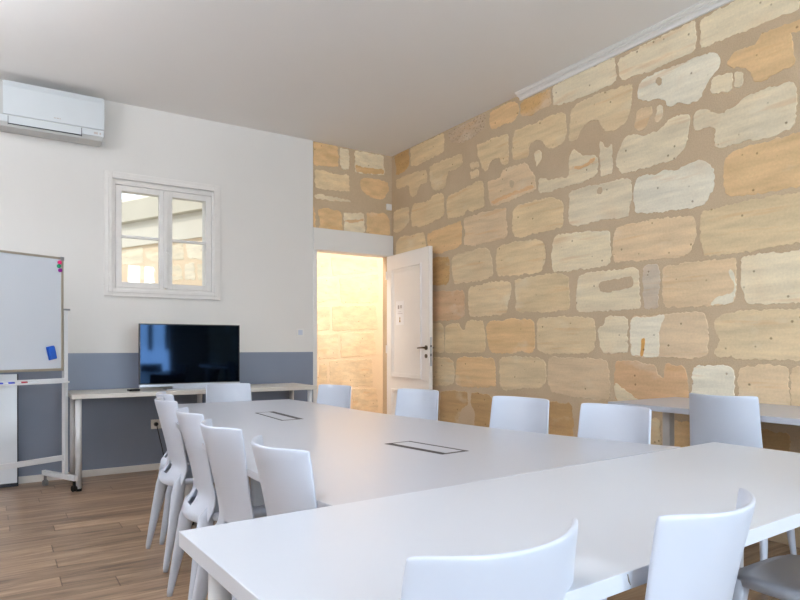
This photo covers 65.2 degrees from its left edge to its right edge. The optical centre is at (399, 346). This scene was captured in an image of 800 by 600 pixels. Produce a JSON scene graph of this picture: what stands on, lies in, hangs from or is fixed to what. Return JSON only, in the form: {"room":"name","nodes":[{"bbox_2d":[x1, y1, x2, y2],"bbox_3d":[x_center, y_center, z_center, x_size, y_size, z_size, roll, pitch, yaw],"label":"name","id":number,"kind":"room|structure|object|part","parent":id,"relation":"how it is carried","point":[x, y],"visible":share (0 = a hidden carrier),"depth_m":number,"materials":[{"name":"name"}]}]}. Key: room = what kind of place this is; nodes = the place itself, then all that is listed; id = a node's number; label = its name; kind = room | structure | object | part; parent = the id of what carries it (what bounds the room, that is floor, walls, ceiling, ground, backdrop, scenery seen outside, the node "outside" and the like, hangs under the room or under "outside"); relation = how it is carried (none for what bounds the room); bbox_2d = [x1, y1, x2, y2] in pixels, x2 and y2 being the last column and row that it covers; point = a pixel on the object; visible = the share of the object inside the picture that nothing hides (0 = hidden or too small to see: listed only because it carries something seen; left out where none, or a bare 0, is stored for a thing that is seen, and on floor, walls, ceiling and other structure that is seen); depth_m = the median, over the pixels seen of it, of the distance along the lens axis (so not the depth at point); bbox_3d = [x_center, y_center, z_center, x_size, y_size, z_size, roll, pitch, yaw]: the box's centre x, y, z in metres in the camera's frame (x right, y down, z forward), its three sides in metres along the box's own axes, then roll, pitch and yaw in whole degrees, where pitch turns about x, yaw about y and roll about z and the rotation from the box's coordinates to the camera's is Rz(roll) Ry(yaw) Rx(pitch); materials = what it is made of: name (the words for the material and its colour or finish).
{"room":"meeting room","nodes":[
{"label":"meeting room","id":0,"kind":"room"},
{"bbox_2d":[0,100,391,476],"bbox_3d":[-2.900,-0.515,5.500,6.476,3.290,0.360,0,0,-33],"label":"wall","id":1,"kind":"structure","parent":0,"point":[275,188],"depth_m":5.79,"materials":[{"name":"white paint"}]},
{"bbox_2d":[0,79,103,146],"bbox_3d":[-2.875,-1.913,5.179,0.750,0.378,0.206,0,0,-33],"label":"air conditioner","id":2,"kind":"object","parent":1,"relation":"attached to","point":[25,109],"visible":1,"depth_m":5.09,"materials":[{"name":"white plastic"}]},
{"bbox_3d":[-2.827,-1.798,5.104,0.744,0.051,0.017,0,0,-33],"label":"panel","id":3,"kind":"part","parent":2,"relation":"part of","materials":[{"name":"white plastic"}]},
{"bbox_2d":[18,463,160,483],"bbox_3d":[-3.090,1.101,5.155,5.184,0.058,0.014,0,0,-33],"label":"baseboard","id":4,"kind":"structure","parent":1,"relation":"attached to","point":[147,467],"depth_m":5.46,"materials":[{"name":"paint"}]},
{"bbox_2d":[151,419,161,428],"bbox_3d":[-2.193,0.712,5.734,0.174,0.086,0.011,0,0,-33],"label":"power socket","id":5,"kind":"object","parent":1,"relation":"attached to","point":[154,420],"visible":0.45,"depth_m":5.70,"materials":[{"name":"paint"}]},
{"bbox_2d":[154,422,163,455],"bbox_3d":[-2.047,0.911,5.775,0.421,0.436,0.056,0,0,-29],"label":"cable","id":6,"kind":"object","parent":1,"relation":"attached to","point":[155,423],"visible":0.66,"depth_m":5.69,"materials":[{"name":"black plastic"}]},
{"bbox_2d":[104,170,219,299],"bbox_3d":[-2.166,-0.992,5.750,1.019,1.100,0.134,0,0,-33],"label":"window","id":7,"kind":"structure","parent":1,"relation":"in","point":[113,284],"depth_m":5.73,"materials":[{"name":"paint"}]},
{"bbox_3d":[-2.352,-0.978,5.659,0.418,0.907,0.044,0,0,-33],"label":"sash","id":8,"kind":"part","parent":7,"relation":"part of","materials":[{"name":"paint"}]},
{"bbox_3d":[-2.153,-0.978,5.751,0.044,0.895,0.018,0,0,-33],"label":"meeting rail","id":9,"kind":"part","parent":7,"relation":"part of","materials":[{"name":"paint"}]},
{"bbox_3d":[-1.992,-0.978,5.892,0.408,0.907,0.044,0,0,-33],"label":"sash","id":10,"kind":"part","parent":7,"relation":"part of","materials":[{"name":"paint"}]},
{"bbox_2d":[297,329,303,335],"bbox_3d":[-1.034,-0.142,6.479,0.080,0.080,0.012,0,0,-33],"label":"light switch","id":11,"kind":"object","parent":1,"relation":"attached to","point":[300,332],"visible":1,"depth_m":6.47,"materials":[{"name":"paint"}]},
{"bbox_2d":[313,249,388,402],"bbox_3d":[-0.534,0.050,6.886,0.988,2.160,0.150,0,0,-33],"label":"trim","id":12,"kind":"structure","parent":1,"relation":"attached to","point":[314,251],"depth_m":6.57,"materials":[{"name":"paint"}]},
{"bbox_2d":[313,227,392,256],"bbox_3d":[-0.499,-1.131,6.832,0.988,0.233,0.038,0,0,-33],"label":"trim","id":13,"kind":"structure","parent":1,"relation":"attached to","point":[324,239],"depth_m":6.80,"materials":[{"name":"paint"}]},
{"bbox_2d":[386,204,391,210],"bbox_3d":[-0.125,-1.575,7.082,0.066,0.068,0.022,0,0,-33],"label":"wall sensor","id":14,"kind":"object","parent":1,"relation":"attached to","point":[388,206],"visible":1,"depth_m":7.07,"materials":[{"name":"paint"}]},
{"bbox_2d":[386,246,433,414],"bbox_3d":[0.088,0.057,6.670,0.138,2.127,0.920,0,0,-29],"label":"door","id":15,"kind":"structure","parent":1,"relation":"in","point":[409,275],"depth_m":6.59,"materials":[{"name":"paint"}]},
{"bbox_2d":[396,301,403,324],"bbox_3d":[-0.001,-0.360,6.785,0.003,0.260,0.176,0,0,-29],"label":"paper notice","id":16,"kind":"object","parent":15,"relation":"attached to","point":[399,304],"visible":1,"depth_m":6.78,"materials":[{"name":"white paper"}]},
{"bbox_3d":[0.059,0.058,6.667,0.014,1.825,0.635,0,0,-29],"label":"panel moulding","id":17,"kind":"part","parent":15,"relation":"part of","materials":[{"name":"paint"}]},
{"bbox_3d":[0.222,0.056,6.338,0.049,0.130,0.140,0,0,-29],"label":"lever","id":18,"kind":"part","parent":15,"relation":"part of","materials":[{"name":"black metal"}]},
{"bbox_3d":[0.311,0.055,6.271,0.022,0.290,0.002,0,0,-29],"label":"lock plate","id":19,"kind":"part","parent":15,"relation":"part of","materials":[{"name":"silver metal"}]},
{"bbox_2d":[317,252,382,413],"bbox_3d":[-0.943,-0.320,8.578,2.700,2.900,0.254,0,0,-33],"label":"doorway","id":20,"kind":"structure","parent":0,"point":[349,287],"depth_m":8.61,"materials":[{"name":"stone"}]},
{"bbox_2d":[0,0,702,155],"bbox_3d":[-0.443,-2.260,1.959,6.776,0.200,8.974,0,0,-33],"label":"ceiling","id":21,"kind":"structure","parent":0,"point":[384,77],"depth_m":4.64,"materials":[{"name":"paint"}]},
{"bbox_2d":[0,470,799,599],"bbox_3d":[-0.383,1.230,2.905,7.900,0.200,10.500,0,0,-33],"label":"floor","id":22,"kind":"structure","parent":0,"point":[57,542],"depth_m":3.49,"materials":[{"name":"brown wood"}]},
{"bbox_2d":[0,374,17,487],"bbox_3d":[-3.499,0.678,4.809,0.958,0.903,0.079,0,0,-33],"label":"panel","id":23,"kind":"object","parent":22,"relation":"on","point":[8,394],"visible":1,"depth_m":5.03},
{"bbox_2d":[0,250,77,491],"bbox_3d":[-3.101,0.216,4.298,0.450,1.828,1.602,0,0,31],"label":"whiteboard","id":24,"kind":"object","parent":22,"relation":"on","point":[33,315],"visible":1,"depth_m":4.71,"materials":[{"name":"ceramic"}]},
{"bbox_2d":[21,381,38,382],"bbox_3d":[-2.746,0.270,4.635,0.019,0.019,0.130,0,0,31],"label":"marker","id":25,"kind":"object","parent":24,"relation":"on","point":[24,381],"visible":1,"depth_m":4.63,"materials":[{"name":"white plastic"}]},
{"bbox_3d":[-3.041,-0.253,4.253,0.020,0.855,1.480,0,0,31],"label":"panel","id":26,"kind":"part","parent":24,"relation":"part of","materials":[{"name":"plastic"}]},
{"bbox_3d":[-3.041,-0.251,4.253,0.028,0.886,1.520,0,0,31],"label":"frame","id":27,"kind":"part","parent":24,"relation":"part of","materials":[{"name":"metal"}]},
{"bbox_2d":[0,378,69,385],"bbox_3d":[-3.001,0.268,4.229,0.064,0.035,1.540,0,0,31],"label":"tray","id":28,"kind":"object","parent":24,"relation":"on","point":[64,381],"depth_m":4.71,"materials":[{"name":"white metal"}]},
{"bbox_2d":[46,346,56,359],"bbox_3d":[-2.676,0.052,4.806,0.028,0.113,0.080,0,0,31],"label":"eraser","id":29,"kind":"object","parent":24,"relation":"attached to","point":[51,352],"visible":1,"depth_m":4.79,"materials":[{"name":"blue plastic"}]},
{"bbox_3d":[-2.637,0.370,4.918,0.040,1.300,0.028,0,0,31],"label":"post","id":30,"kind":"part","parent":24,"relation":"part of","materials":[{"name":"white metal"}]},
{"bbox_2d":[156,391,189,544],"bbox_3d":[-1.266,0.706,3.859,0.461,0.850,0.456,0,0,-28],"label":"chair","id":31,"kind":"object","parent":22,"relation":"on","point":[167,397],"visible":0.26,"depth_m":3.59,"materials":[{"name":"plastic"}]},
{"bbox_3d":[-1.411,0.503,3.783,0.122,0.444,0.376,0,0,-28],"label":"backrest","id":32,"kind":"part","parent":31,"relation":"part of","materials":[{"name":"plastic"}]},
{"bbox_3d":[-1.328,0.890,3.616,0.051,0.481,0.141,0,0,26],"label":"leg","id":33,"kind":"part","parent":31,"relation":"part of","materials":[{"name":"plastic"}]},
{"bbox_2d":[146,397,213,572],"bbox_3d":[-1.106,0.706,3.427,0.461,0.850,0.456,0,0,-33],"label":"chair","id":34,"kind":"object","parent":22,"relation":"on","point":[178,474],"visible":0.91,"depth_m":3.24,"materials":[{"name":"plastic"}]},
{"bbox_3d":[-1.348,0.890,3.493,0.141,0.481,0.051,0,0,3],"label":"leg","id":35,"kind":"part","parent":34,"relation":"part of","materials":[{"name":"plastic"}]},
{"bbox_3d":[-1.243,0.503,3.338,0.122,0.444,0.376,0,0,-33],"label":"backrest","id":36,"kind":"part","parent":34,"relation":"part of","materials":[{"name":"plastic"}]},
{"bbox_3d":[-1.146,0.890,3.179,0.051,0.481,0.141,0,0,21],"label":"leg","id":37,"kind":"part","parent":34,"relation":"part of","materials":[{"name":"plastic"}]},
{"bbox_3d":[-1.087,0.706,3.439,0.415,0.050,0.410,0,0,-33],"label":"seat","id":38,"kind":"part","parent":34,"relation":"part of","materials":[{"name":"plastic"}]},
{"bbox_2d":[68,383,316,491],"bbox_3d":[-1.808,0.752,5.609,2.070,0.755,0.570,0,0,-33],"label":"table","id":39,"kind":"object","parent":22,"relation":"on","point":[76,396],"visible":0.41,"depth_m":5.22,"materials":[{"name":"laminate"}]},
{"bbox_3d":[-2.748,0.760,5.248,0.046,0.700,0.046,0,0,-33],"label":"leg","id":40,"kind":"part","parent":39,"relation":"part of","materials":[{"name":"white metal"}]},
{"bbox_3d":[-2.509,0.760,4.878,0.046,0.700,0.046,0,0,-33],"label":"leg","id":41,"kind":"part","parent":39,"relation":"part of","materials":[{"name":"white metal"}]},
{"bbox_2d":[138,323,239,389],"bbox_3d":[-1.840,0.091,5.505,0.864,0.567,0.170,0,0,-33],"label":"television","id":42,"kind":"object","parent":39,"relation":"on","point":[178,356],"visible":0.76,"depth_m":5.46,"materials":[{"name":"black plastic"}]},
{"bbox_3d":[-1.865,0.760,5.816,0.046,0.700,0.046,0,0,-33],"label":"leg","id":43,"kind":"part","parent":39,"relation":"part of","materials":[{"name":"white metal"}]},
{"bbox_3d":[-1.095,0.760,6.311,0.046,0.700,0.046,0,0,-33],"label":"leg","id":44,"kind":"part","parent":39,"relation":"part of","materials":[{"name":"white metal"}]},
{"bbox_3d":[-0.857,0.760,5.941,0.046,0.700,0.046,0,0,-33],"label":"leg","id":45,"kind":"part","parent":39,"relation":"part of","materials":[{"name":"white metal"}]},
{"bbox_2d":[167,407,266,599],"bbox_3d":[-0.742,0.701,2.739,0.466,0.860,0.461,0,0,-29],"label":"chair","id":46,"kind":"object","parent":22,"relation":"on","point":[201,506],"visible":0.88,"depth_m":2.57,"materials":[{"name":"plastic"}]},
{"bbox_3d":[-0.981,0.888,2.823,0.142,0.487,0.052,0,0,7],"label":"leg","id":47,"kind":"part","parent":46,"relation":"part of","materials":[{"name":"plastic"}]},
{"bbox_3d":[-0.886,0.496,2.659,0.124,0.449,0.380,0,0,-29],"label":"backrest","id":48,"kind":"part","parent":46,"relation":"part of","materials":[{"name":"plastic"}]},
{"bbox_3d":[-0.799,0.888,2.491,0.052,0.487,0.142,0,0,25],"label":"leg","id":49,"kind":"part","parent":46,"relation":"part of","materials":[{"name":"plastic"}]},
{"bbox_3d":[-0.721,0.701,2.750,0.420,0.051,0.415,0,0,-29],"label":"seat","id":50,"kind":"part","parent":46,"relation":"part of","materials":[{"name":"plastic"}]},
{"bbox_2d":[192,419,254,599],"bbox_3d":[-0.467,0.696,2.215,0.472,0.870,0.467,0,0,-33],"label":"chair","id":51,"kind":"object","parent":22,"relation":"on","point":[225,447],"visible":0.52,"depth_m":2.04,"materials":[{"name":"plastic"}]},
{"bbox_3d":[-0.715,0.885,2.283,0.144,0.493,0.052,0,0,3],"label":"leg","id":52,"kind":"part","parent":51,"relation":"part of","materials":[{"name":"plastic"}]},
{"bbox_3d":[-0.607,0.488,2.124,0.125,0.454,0.385,0,0,-33],"label":"backrest","id":53,"kind":"part","parent":51,"relation":"part of","materials":[{"name":"plastic"}]},
{"bbox_2d":[206,383,251,491],"bbox_3d":[-1.197,0.706,4.534,0.456,0.850,0.461,0,0,-33],"label":"chair","id":54,"kind":"object","parent":22,"relation":"on","point":[234,392],"visible":0.22,"depth_m":4.70,"materials":[{"name":"plastic"}]},
{"bbox_3d":[-1.285,0.503,4.671,0.376,0.444,0.122,0,0,-33],"label":"backrest","id":55,"kind":"part","parent":54,"relation":"part of","materials":[{"name":"plastic"}]},
{"bbox_2d":[251,435,316,515],"bbox_3d":[-0.192,0.696,1.800,0.472,0.870,0.467,0,0,-33],"label":"chair","id":56,"kind":"object","parent":22,"relation":"on","point":[286,478],"visible":0.37,"depth_m":1.61,"materials":[{"name":"plastic"}]},
{"bbox_2d":[317,384,351,408],"bbox_3d":[-0.568,0.706,4.385,0.456,0.850,0.461,0,0,40],"label":"chair","id":57,"kind":"object","parent":22,"relation":"on","point":[333,395],"visible":0.24,"depth_m":4.55,"materials":[{"name":"plastic"}]},
{"bbox_2d":[395,388,438,420],"bbox_3d":[0.018,0.706,3.937,0.456,0.850,0.461,0,0,39],"label":"chair","id":58,"kind":"object","parent":22,"relation":"on","point":[416,403],"visible":0.31,"depth_m":4.10,"materials":[{"name":"plastic"}]},
{"bbox_2d":[176,399,680,524],"bbox_3d":[-0.335,0.760,3.191,1.557,0.741,2.981,0,0,-33],"label":"conference table","id":59,"kind":"object","parent":22,"relation":"on","point":[356,455],"visible":0.58,"depth_m":2.40,"materials":[{"name":"laminate"}]},
{"bbox_3d":[-1.334,0.764,3.958,0.060,0.692,0.060,0,0,-33],"label":"leg","id":60,"kind":"part","parent":59,"relation":"part of","materials":[{"name":"white metal"}]},
{"bbox_3d":[-0.619,0.764,2.717,0.060,0.692,0.060,0,0,-33],"label":"leg","id":61,"kind":"part","parent":59,"relation":"part of","materials":[{"name":"white metal"}]},
{"bbox_3d":[-0.686,0.390,3.501,0.126,0.001,0.428,0,0,-33],"label":"hatch lid","id":62,"kind":"part","parent":59,"relation":"part of","materials":[{"name":"laminate"}]},
{"bbox_3d":[0.098,0.390,2.409,0.121,0.001,0.313,0,0,-41],"label":"hatch lid","id":63,"kind":"part","parent":59,"relation":"part of","materials":[{"name":"laminate"}]},
{"bbox_2d":[400,518,577,599],"bbox_3d":[0.064,0.706,1.063,0.472,0.850,0.461,0,0,-35],"label":"chair","id":64,"kind":"object","parent":22,"relation":"on","point":[545,571],"visible":0.98,"depth_m":0.85,"materials":[{"name":"plastic"}]},
{"bbox_2d":[179,442,799,599],"bbox_3d":[0.604,0.760,1.648,2.132,0.740,0.692,0,0,-35],"label":"table","id":65,"kind":"object","parent":22,"relation":"on","point":[359,550],"visible":0.9,"depth_m":1.38,"materials":[{"name":"laminate"}]},
{"bbox_3d":[-0.377,0.768,1.308,0.048,0.683,0.048,0,0,-35],"label":"leg","id":66,"kind":"part","parent":65,"relation":"part of","materials":[{"name":"white metal"}]},
{"bbox_3d":[1.260,0.768,2.325,0.032,0.683,0.032,0,0,-35],"label":"leg","id":67,"kind":"part","parent":65,"relation":"part of","materials":[{"name":"white metal"}]},
{"bbox_2d":[489,396,548,433],"bbox_3d":[0.479,0.694,3.001,0.475,0.875,0.470,0,0,-42],"label":"chair","id":68,"kind":"object","parent":22,"relation":"on","point":[527,414],"visible":0.32,"depth_m":3.15,"materials":[{"name":"plastic"}]},
{"bbox_2d":[577,403,651,599],"bbox_3d":[0.799,0.694,2.600,0.475,0.875,0.470,0,0,-37],"label":"chair","id":69,"kind":"object","parent":22,"relation":"on","point":[624,423],"visible":0.26,"depth_m":2.74,"materials":[{"name":"plastic"}]},
{"bbox_3d":[0.934,0.484,2.701,0.126,0.457,0.387,0,0,-37],"label":"backrest","id":70,"kind":"part","parent":69,"relation":"part of","materials":[{"name":"plastic"}]},
{"bbox_2d":[645,488,755,599],"bbox_3d":[0.463,0.706,1.268,0.456,0.850,0.461,0,0,-40],"label":"chair","id":71,"kind":"object","parent":22,"relation":"on","point":[693,556],"visible":1,"depth_m":1.06,"materials":[{"name":"plastic"}]},
{"bbox_2d":[608,397,799,445],"bbox_3d":[2.304,0.733,2.755,0.673,0.795,2.840,0,0,-33],"label":"side table","id":72,"kind":"object","parent":22,"relation":"on","point":[769,413],"visible":0.24,"depth_m":3.47,"materials":[{"name":"laminate"}]},
{"bbox_3d":[1.504,0.744,3.501,0.045,0.757,0.045,0,0,-33],"label":"leg","id":73,"kind":"part","parent":72,"relation":"part of","materials":[{"name":"silver metal"}]},
{"bbox_2d":[689,393,796,560],"bbox_3d":[1.724,0.685,3.212,0.484,0.892,0.447,0,0,-41],"label":"chair","id":74,"kind":"object","parent":22,"relation":"on","point":[735,420],"visible":0.34,"depth_m":3.06,"materials":[{"name":"plastic"}]},
{"bbox_3d":[1.595,0.472,3.100,0.128,0.466,0.368,0,0,-41],"label":"backrest","id":75,"kind":"part","parent":74,"relation":"part of","materials":[{"name":"plastic"}]},
{"bbox_3d":[1.710,0.879,2.959,0.051,0.505,0.146,0,0,17],"label":"leg","id":76,"kind":"part","parent":74,"relation":"part of","materials":[{"name":"plastic"}]},
{"bbox_3d":[1.989,0.903,3.216,0.097,0.456,0.056,0,0,-16],"label":"leg","id":77,"kind":"part","parent":74,"relation":"part of","materials":[{"name":"plastic"}]},
{"bbox_2d":[732,554,799,599],"bbox_3d":[1.261,0.706,1.828,0.456,0.850,0.461,0,0,-33],"label":"chair","id":78,"kind":"object","parent":22,"relation":"on","point":[778,577],"visible":0.93,"depth_m":1.87,"materials":[{"name":"plastic"}]},
{"bbox_3d":[1.011,0.914,1.897,0.094,0.434,0.056,0,0,31],"label":"leg","id":79,"kind":"part","parent":78,"relation":"part of","materials":[{"name":"plastic"}]},
{"bbox_2d":[392,0,799,547],"bbox_3d":[2.358,-0.515,3.631,0.356,3.290,8.754,0,0,-33],"label":"wall","id":80,"kind":"structure","parent":0,"point":[627,227],"depth_m":4.46,"materials":[{"name":"stone"}]},
{"bbox_2d":[515,0,733,100],"bbox_3d":[2.699,-2.134,2.719,0.070,0.053,6.250,0,0,-33],"label":"trim","id":81,"kind":"structure","parent":80,"relation":"attached to","point":[703,7],"depth_m":4.42,"materials":[{"name":"paint"}]},
{"bbox_3d":[-5.624,1.265,7.306,6.450,0.230,5.626,0,0,-33],"label":"ground","id":82,"kind":"structure","parent":0,"visible":0},
{"bbox_2d":[122,237,201,285],"bbox_3d":[-3.670,-0.075,8.372,4.950,2.410,0.304,0,0,32],"label":"wall","id":83,"kind":"structure","parent":82,"relation":"on","point":[139,263],"depth_m":7.79,"materials":[{"name":"stone"}]},
{"bbox_2d":[122,211,201,247],"bbox_3d":[-3.677,-1.435,8.361,4.950,0.310,0.330,0,0,32],"label":"coping","id":84,"kind":"object","parent":83,"relation":"on","point":[189,225],"visible":0.18,"depth_m":7.64},
{"bbox_2d":[122,196,201,224],"bbox_3d":[-3.712,-1.740,8.306,4.950,0.300,0.460,0,0,32],"label":"roof eave","id":85,"kind":"object","parent":84,"relation":"on","point":[140,208],"visible":0.12,"depth_m":7.70}
]}

